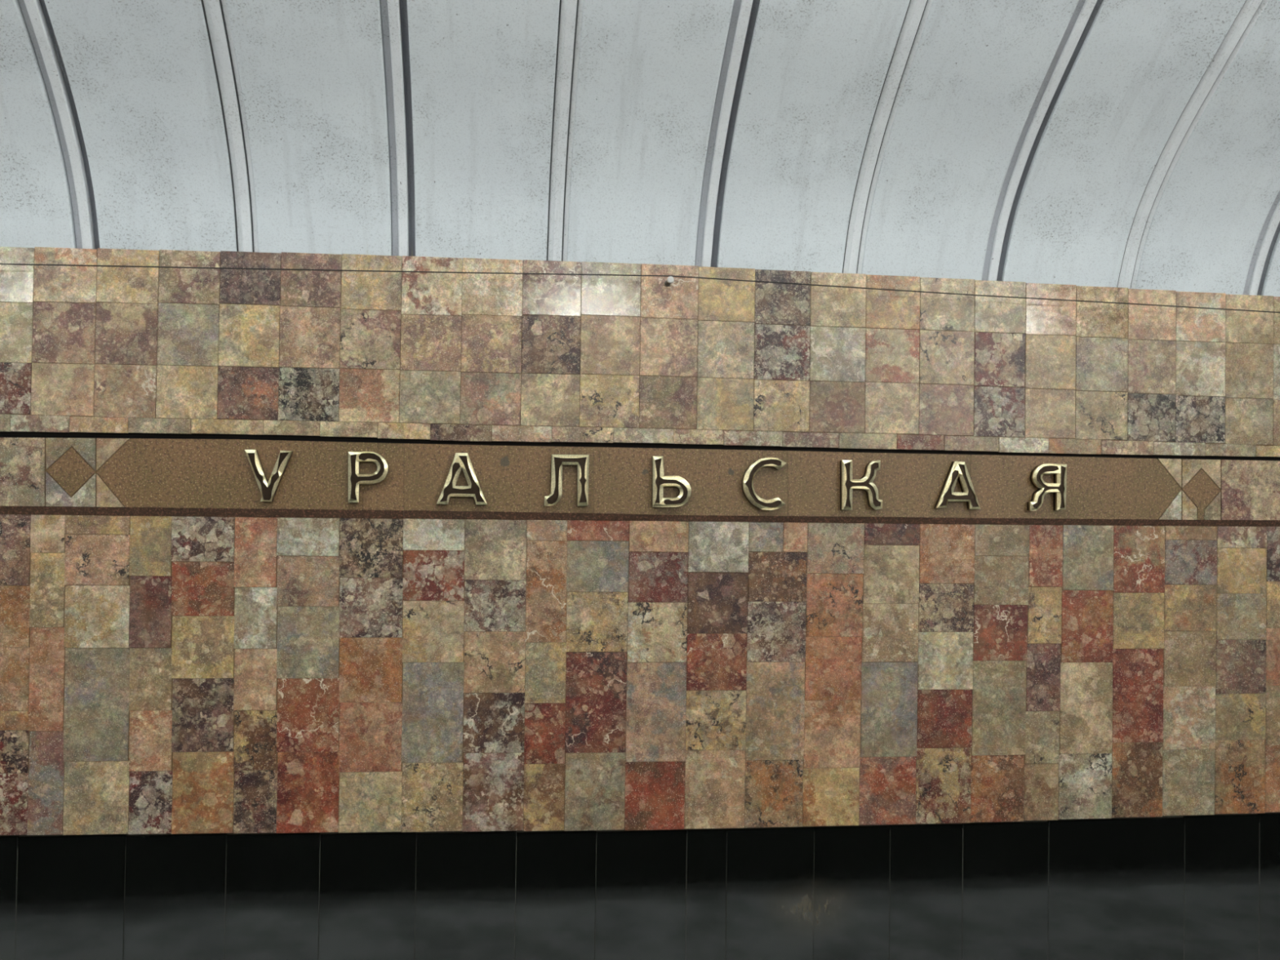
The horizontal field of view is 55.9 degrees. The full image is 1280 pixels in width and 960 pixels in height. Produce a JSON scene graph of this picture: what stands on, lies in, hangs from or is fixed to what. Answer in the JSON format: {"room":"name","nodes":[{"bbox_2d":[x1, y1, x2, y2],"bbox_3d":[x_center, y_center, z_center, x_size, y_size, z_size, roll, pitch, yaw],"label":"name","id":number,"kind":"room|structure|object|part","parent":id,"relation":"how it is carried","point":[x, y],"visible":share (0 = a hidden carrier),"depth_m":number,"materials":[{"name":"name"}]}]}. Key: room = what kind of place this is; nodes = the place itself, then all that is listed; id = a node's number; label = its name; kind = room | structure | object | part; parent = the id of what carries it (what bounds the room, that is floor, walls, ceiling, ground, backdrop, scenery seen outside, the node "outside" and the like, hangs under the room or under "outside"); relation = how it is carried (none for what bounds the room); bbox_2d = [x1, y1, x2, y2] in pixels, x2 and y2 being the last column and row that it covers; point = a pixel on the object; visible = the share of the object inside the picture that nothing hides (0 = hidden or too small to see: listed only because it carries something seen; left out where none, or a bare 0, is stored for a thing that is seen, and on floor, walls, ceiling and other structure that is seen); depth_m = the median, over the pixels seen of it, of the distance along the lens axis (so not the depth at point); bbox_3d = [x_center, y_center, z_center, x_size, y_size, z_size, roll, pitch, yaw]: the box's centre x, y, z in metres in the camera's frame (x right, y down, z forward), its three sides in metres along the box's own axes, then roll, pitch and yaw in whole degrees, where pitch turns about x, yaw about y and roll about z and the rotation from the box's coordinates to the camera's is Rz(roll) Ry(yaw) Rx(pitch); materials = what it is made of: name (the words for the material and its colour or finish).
{"room":"metro station","nodes":[
{"label":"metro station","id":0,"kind":"room"},
{"bbox_2d":[0,246,1279,835],"bbox_3d":[0.012,1.079,6.079,8.964,4.293,0.302,1,-1,-7],"label":"wall","id":1,"kind":"structure","parent":0,"point":[159,674],"depth_m":5.92,"materials":[{"name":"tile"}]},
{"bbox_2d":[347,451,388,502],"bbox_3d":[-1.295,-0.013,5.743,0.187,0.244,0.044,1,-1,-7],"label":"letter","id":2,"kind":"object","parent":1,"relation":"attached to","point":[355,478],"visible":1,"depth_m":5.72,"materials":[{"name":"brown metal"}]},
{"bbox_2d":[0,812,1279,959],"bbox_3d":[-0.172,2.443,5.905,8.600,1.555,0.029,1,-1,-7],"label":"baseboard","id":3,"kind":"structure","parent":1,"relation":"attached to","point":[1204,886],"depth_m":5.94,"materials":[{"name":"black stone"}]},
{"bbox_2d":[0,437,1279,519],"bbox_3d":[-0.030,0.005,5.964,8.818,0.332,0.079,1,-1,-7],"label":"trim","id":4,"kind":"structure","parent":1,"relation":"attached to","point":[139,473],"depth_m":5.91,"materials":[{"name":"stone"}]},
{"bbox_2d":[244,449,293,502],"bbox_3d":[-1.752,-0.019,5.686,0.217,0.244,0.044,1,-1,-7],"label":"letter","id":5,"kind":"object","parent":4,"relation":"attached to","point":[268,490],"visible":1,"depth_m":5.67,"materials":[{"name":"brown metal"}]},
{"bbox_2d":[436,453,487,504],"bbox_3d":[-0.854,-0.006,5.798,0.242,0.248,0.044,1,-1,-7],"label":"letter","id":6,"kind":"object","parent":4,"relation":"attached to","point":[460,460],"visible":1,"depth_m":5.78,"materials":[{"name":"brown metal"}]},
{"bbox_2d":[544,454,589,506],"bbox_3d":[-0.357,0.002,5.860,0.213,0.251,0.044,1,-1,-7],"label":"letter","id":7,"kind":"object","parent":4,"relation":"attached to","point":[557,460],"visible":1,"depth_m":5.85,"materials":[{"name":"brown metal"}]},
{"bbox_2d":[742,457,786,510],"bbox_3d":[0.616,0.019,5.982,0.218,0.261,0.044,1,-1,-7],"label":"letter","id":8,"kind":"object","parent":4,"relation":"attached to","point":[748,489],"visible":1,"depth_m":5.96,"materials":[{"name":"brown metal"}]},
{"bbox_2d":[840,460,882,509],"bbox_3d":[1.109,0.025,6.043,0.211,0.250,0.044,1,-1,-7],"label":"letter","id":9,"kind":"object","parent":4,"relation":"attached to","point":[847,483],"visible":1,"depth_m":6.03,"materials":[{"name":"brown metal"}]},
{"bbox_2d":[934,461,980,509],"bbox_3d":[1.609,0.026,6.106,0.232,0.241,0.044,1,-1,-7],"label":"letter","id":10,"kind":"object","parent":4,"relation":"attached to","point":[957,470],"visible":1,"depth_m":6.09,"materials":[{"name":"brown metal"}]},
{"bbox_2d":[0,506,1279,526],"bbox_3d":[-0.140,0.179,5.943,8.600,0.050,0.067,1,-1,-7],"label":"trim","id":11,"kind":"structure","parent":1,"relation":"attached to","point":[59,510],"depth_m":5.88,"materials":[{"name":"stone"}]},
{"bbox_2d":[0,431,1279,461],"bbox_3d":[-0.139,-0.162,5.977,8.600,0.103,0.028,1,-1,-7],"label":"trim","id":12,"kind":"structure","parent":1,"relation":"attached to","point":[2,434],"depth_m":5.93,"materials":[{"name":"brown metal"}]},
{"bbox_2d":[664,275,674,286],"bbox_3d":[0.144,-0.976,5.929,0.034,0.034,0.107,1,-1,-7],"label":"peg","id":13,"kind":"object","parent":1,"relation":"attached to","point":[670,279],"visible":1,"depth_m":5.88,"materials":[{"name":"metal"}]},
{"bbox_2d":[0,263,1279,312],"bbox_3d":[0.293,-0.951,5.903,7.498,0.090,0.006,1,-1,-7],"label":"wire","id":14,"kind":"object","parent":13,"relation":"attached to","point":[0,264],"visible":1,"depth_m":5.85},
{"bbox_2d":[652,456,691,506],"bbox_3d":[0.154,0.009,5.924,0.193,0.250,0.044,1,-1,-7],"label":"letter","id":15,"kind":"object","parent":1,"relation":"attached to","point":[660,480],"visible":1,"depth_m":5.90,"materials":[{"name":"brown metal"}]},
{"bbox_2d":[1026,463,1066,511],"bbox_3d":[2.082,0.037,6.165,0.196,0.240,0.044,1,-1,-7],"label":"letter","id":16,"kind":"object","parent":1,"relation":"attached to","point":[1059,487],"visible":1,"depth_m":6.15,"materials":[{"name":"brown metal"}]},
{"bbox_2d":[0,0,1279,297],"bbox_3d":[1.414,-2.818,-2.889,16.000,3.278,18.280,1,-1,-7],"label":"ceiling","id":17,"kind":"structure","parent":0,"point":[1129,144],"depth_m":5.57,"materials":[{"name":"paint"}]},
{"bbox_3d":[-1.826,-2.837,-3.294,0.643,3.195,18.129,1,-1,-7],"label":"vault panel","id":18,"kind":"part","parent":17,"relation":"part of","materials":[{"name":"white paint"}]},
{"bbox_3d":[-1.087,-2.836,-3.201,0.620,3.200,18.129,1,-1,-7],"label":"vault panel","id":19,"kind":"part","parent":17,"relation":"part of","materials":[{"name":"white paint"}]},
{"bbox_3d":[-0.371,-2.835,-3.111,0.623,3.197,18.129,1,-1,-7],"label":"vault panel","id":20,"kind":"part","parent":17,"relation":"part of","materials":[{"name":"white paint"}]},
{"bbox_3d":[0.366,-2.830,-3.019,0.634,3.193,18.129,1,-1,-7],"label":"vault panel","id":21,"kind":"part","parent":17,"relation":"part of","materials":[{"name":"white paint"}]},
{"bbox_3d":[1.096,-2.821,-2.928,0.638,3.190,18.129,1,-1,-7],"label":"vault panel","id":22,"kind":"part","parent":17,"relation":"part of","materials":[{"name":"white paint"}]},
{"bbox_3d":[1.843,-2.805,-2.835,0.641,3.195,18.129,1,-1,-7],"label":"vault panel","id":23,"kind":"part","parent":17,"relation":"part of","materials":[{"name":"white paint"}]},
{"bbox_3d":[2.577,-2.786,-2.744,0.638,3.195,18.129,1,-1,-7],"label":"vault panel","id":24,"kind":"part","parent":17,"relation":"part of","materials":[{"name":"white paint"}]},
{"bbox_3d":[3.315,-2.763,-2.652,0.621,3.200,18.129,1,-1,-7],"label":"vault panel","id":25,"kind":"part","parent":17,"relation":"part of","materials":[{"name":"white paint"}]},
{"bbox_3d":[4.023,-2.740,-2.563,0.606,3.199,18.129,1,-1,-7],"label":"vault panel","id":26,"kind":"part","parent":17,"relation":"part of","materials":[{"name":"white paint"}]},
{"bbox_3d":[4.756,-2.720,-2.472,0.643,3.191,18.129,1,-1,-7],"label":"vault panel","id":27,"kind":"part","parent":17,"relation":"part of","materials":[{"name":"white paint"}]}
]}

